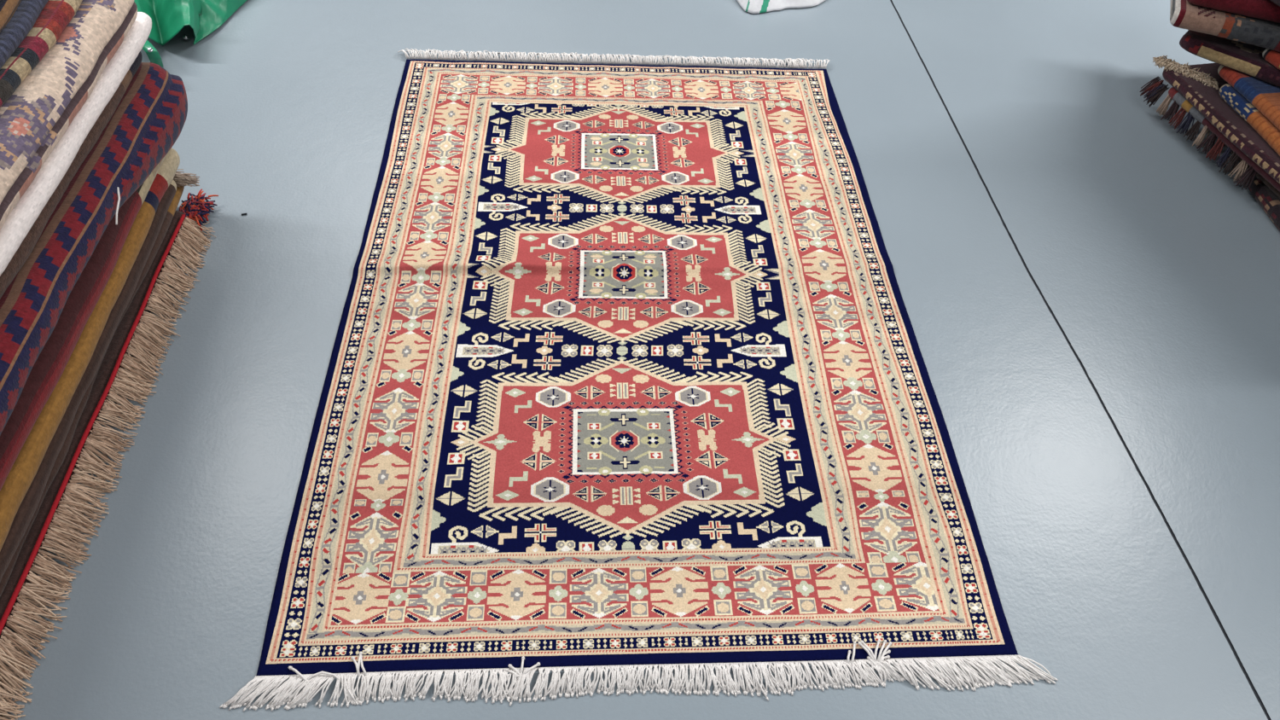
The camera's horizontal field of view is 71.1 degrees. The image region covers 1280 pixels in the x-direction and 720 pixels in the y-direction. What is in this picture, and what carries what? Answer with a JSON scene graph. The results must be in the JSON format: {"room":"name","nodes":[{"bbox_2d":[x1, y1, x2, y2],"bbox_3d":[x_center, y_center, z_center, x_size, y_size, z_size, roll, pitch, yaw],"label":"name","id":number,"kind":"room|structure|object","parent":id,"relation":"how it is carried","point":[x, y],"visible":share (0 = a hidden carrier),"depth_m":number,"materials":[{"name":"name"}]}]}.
{"room":"store","nodes":[
{"label":"store","id":0,"kind":"room"},
{"bbox_2d":[0,0,1279,719],"bbox_3d":[0.851,-1.741,3.554,16.236,0.002,9.143,0,49,-4],"label":"floor","id":1,"kind":"structure","parent":0,"point":[1092,305],"depth_m":2.06,"materials":[{"name":"paint"}]},
{"bbox_2d":[0,188,218,719],"bbox_3d":[-1.402,0.228,1.634,0.876,0.054,1.708,0,49,-4],"label":"rug","id":2,"kind":"object","parent":1,"relation":"on","point":[32,560],"visible":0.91,"depth_m":1.69,"materials":[{"name":"beige fabric"}]},
{"bbox_2d":[0,186,184,596],"bbox_3d":[-1.448,0.186,1.614,0.780,0.027,1.666,0,49,-4],"label":"ochre kilim","id":3,"kind":"object","parent":2,"relation":"on","point":[171,209],"visible":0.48,"depth_m":1.71,"materials":[{"name":"brown fabric"}]},
{"bbox_2d":[0,168,199,581],"bbox_3d":[-1.424,0.167,1.590,0.829,0.036,1.665,0,49,-4],"label":"brown kilim","id":4,"kind":"object","parent":3,"relation":"on","point":[27,508],"visible":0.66,"depth_m":1.72,"materials":[{"name":"brown fabric"}]},
{"bbox_2d":[0,148,180,551],"bbox_3d":[-1.435,0.136,1.555,0.810,0.052,1.678,0,49,-4],"label":"mustard kilim","id":5,"kind":"object","parent":4,"relation":"on","point":[31,456],"visible":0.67,"depth_m":1.68,"materials":[{"name":"fabric"}]},
{"bbox_2d":[0,153,167,490],"bbox_3d":[-1.434,0.082,1.512,0.842,0.080,1.712,0,49,-4],"label":"red striped kilim","id":6,"kind":"object","parent":5,"relation":"on","point":[46,372],"visible":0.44,"depth_m":1.64,"materials":[{"name":"red fabric"}]},
{"bbox_3d":[-1.408,0.270,1.284,0.723,0.017,1.118,0,49,-4],"label":"bright edged kilim","id":7,"kind":"object","parent":6,"relation":"on","visible":0},
{"bbox_2d":[0,62,187,435],"bbox_3d":[-1.394,0.019,1.472,0.872,0.154,1.752,0,49,-4],"label":"zigzag kilim","id":8,"kind":"object","parent":7,"relation":"on","point":[150,116],"visible":0.62,"depth_m":1.68,"materials":[{"name":"blue fabric"}]},
{"bbox_2d":[0,51,142,298],"bbox_3d":[-1.415,-0.039,1.387,0.745,0.045,1.706,0,49,-4],"label":"rug","id":9,"kind":"object","parent":8,"relation":"on","point":[27,245],"visible":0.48,"depth_m":1.66,"materials":[{"name":"fabric"}]},
{"bbox_2d":[0,11,151,275],"bbox_3d":[-1.394,-0.092,1.375,0.739,0.042,1.768,0,49,-4],"label":"felt","id":10,"kind":"object","parent":9,"relation":"on","point":[21,218],"visible":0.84,"depth_m":1.65,"materials":[{"name":"fabric"}]},
{"bbox_2d":[0,0,137,230],"bbox_3d":[-1.343,-0.123,1.313,0.697,0.096,1.743,0,49,-4],"label":"floral kilim","id":11,"kind":"object","parent":10,"relation":"on","point":[40,111],"visible":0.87,"depth_m":1.61,"materials":[{"name":"beige fabric"}]},
{"bbox_2d":[0,0,82,107],"bbox_3d":[-1.317,-0.152,1.251,0.562,0.035,1.702,0,49,-4],"label":"rug","id":12,"kind":"object","parent":11,"relation":"on","point":[55,15],"visible":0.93,"depth_m":1.62,"materials":[{"name":"multicoloured fabric"}]},
{"bbox_2d":[0,0,48,69],"bbox_3d":[-1.332,-0.170,1.222,0.560,0.031,1.694,0,49,-4],"label":"rug","id":13,"kind":"object","parent":12,"relation":"on","point":[24,17],"visible":0.97,"depth_m":1.60,"materials":[{"name":"fabric"}]},
{"bbox_2d":[0,0,20,31],"bbox_3d":[-1.322,-0.185,1.198,0.491,0.025,1.676,0,49,-4],"label":"gold banded kilim","id":14,"kind":"object","parent":13,"relation":"on","point":[7,7],"visible":1,"depth_m":1.58,"materials":[{"name":"fabric"}]},
{"bbox_2d":[133,0,247,68],"bbox_3d":[-1.478,-1.239,2.803,1.001,0.202,1.028,0,49,-4],"label":"tarpaulin","id":15,"kind":"object","parent":1,"relation":"on","point":[168,17],"visible":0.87,"depth_m":2.66,"materials":[{"name":"green plastic"}]},
{"bbox_2d":[219,48,1058,711],"bbox_3d":[-0.019,-0.198,2.128,1.406,0.028,2.011,0,49,-4],"label":"area rug","id":16,"kind":"object","parent":1,"relation":"on","point":[626,370],"visible":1,"depth_m":1.85,"materials":[{"name":"fabric"}]},
{"bbox_2d":[736,0,825,13],"bbox_3d":[0.520,-1.357,3.115,0.442,0.112,0.324,-13,51,-15],"label":"sack","id":17,"kind":"object","parent":1,"relation":"on","point":[750,6],"visible":1,"depth_m":3.03,"materials":[{"name":"plastic"}]},
{"bbox_2d":[1248,177,1279,230],"bbox_3d":[1.952,-0.326,2.374,0.510,0.040,0.499,0,49,-4],"label":"rug","id":18,"kind":"object","parent":1,"relation":"on","point":[1267,200],"visible":0.86,"depth_m":2.44,"materials":[{"name":"fabric"}]},
{"bbox_2d":[1230,151,1279,198],"bbox_3d":[1.956,-0.475,2.453,0.478,0.032,0.457,-9,50,-12],"label":"rug","id":19,"kind":"object","parent":18,"relation":"on","point":[1268,184],"visible":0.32,"depth_m":2.45,"materials":[{"name":"black fabric"}]},
{"bbox_2d":[1139,75,1279,191],"bbox_3d":[1.861,-0.592,2.540,0.514,0.084,0.779,-10,51,-13],"label":"tasselled kilim","id":20,"kind":"object","parent":19,"relation":"on","point":[1154,90],"visible":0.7,"depth_m":2.57,"materials":[{"name":"fabric"}]},
{"bbox_2d":[1152,55,1279,184],"bbox_3d":[1.861,-0.627,2.475,0.499,0.056,0.834,-8,50,-11],"label":"rug","id":21,"kind":"object","parent":20,"relation":"on","point":[1200,84],"visible":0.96,"depth_m":2.53,"materials":[{"name":"brown fabric"}]},
{"bbox_2d":[1219,83,1279,156],"bbox_3d":[1.895,-0.591,2.408,0.449,0.037,0.542,-3,49,-7],"label":"blue orange kilim","id":22,"kind":"object","parent":21,"relation":"on","point":[1269,132],"visible":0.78,"depth_m":2.45,"materials":[{"name":"fabric"}]},
{"bbox_2d":[1217,64,1279,130],"bbox_3d":[1.894,-0.664,2.420,0.429,0.037,0.511,-6,50,-9],"label":"banded kilim","id":23,"kind":"object","parent":22,"relation":"on","point":[1265,96],"visible":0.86,"depth_m":2.45,"materials":[{"name":"fabric"}]},
{"bbox_2d":[1179,29,1279,87],"bbox_3d":[1.883,-0.890,2.559,0.524,0.043,0.486,36,56,24],"label":"rug","id":24,"kind":"object","parent":23,"relation":"on","point":[1248,59],"visible":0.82,"depth_m":2.49,"materials":[{"name":"brown fabric"}]},
{"bbox_2d":[1262,48,1279,69],"bbox_3d":[1.914,-0.755,2.391,0.328,0.033,0.357,-15,52,-16],"label":"rust kilim","id":25,"kind":"object","parent":24,"relation":"on","point":[1271,56],"visible":0.92,"depth_m":2.43,"materials":[{"name":"orange fabric"}]},
{"bbox_2d":[1169,0,1279,52],"bbox_3d":[1.785,-0.997,2.536,0.528,0.050,0.443,20,50,12],"label":"salmon ended kilim","id":26,"kind":"object","parent":25,"relation":"on","point":[1184,14],"visible":0.83,"depth_m":2.43,"materials":[{"name":"multicoloured fabric"}]},
{"bbox_2d":[1186,0,1279,23],"bbox_3d":[1.804,-1.063,2.519,0.506,0.056,0.448,19,50,12],"label":"rug","id":27,"kind":"object","parent":26,"relation":"on","point":[1262,9],"visible":0.96,"depth_m":2.40,"materials":[{"name":"red fabric"}]},
{"bbox_2d":[1270,0,1279,6],"bbox_3d":[2.013,-0.756,2.158,0.583,0.100,1.298,-11,51,-13],"label":"rug","id":28,"kind":"object","parent":27,"relation":"on","point":[1277,2],"visible":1,"depth_m":2.33,"materials":[{"name":"red fabric"}]}
]}

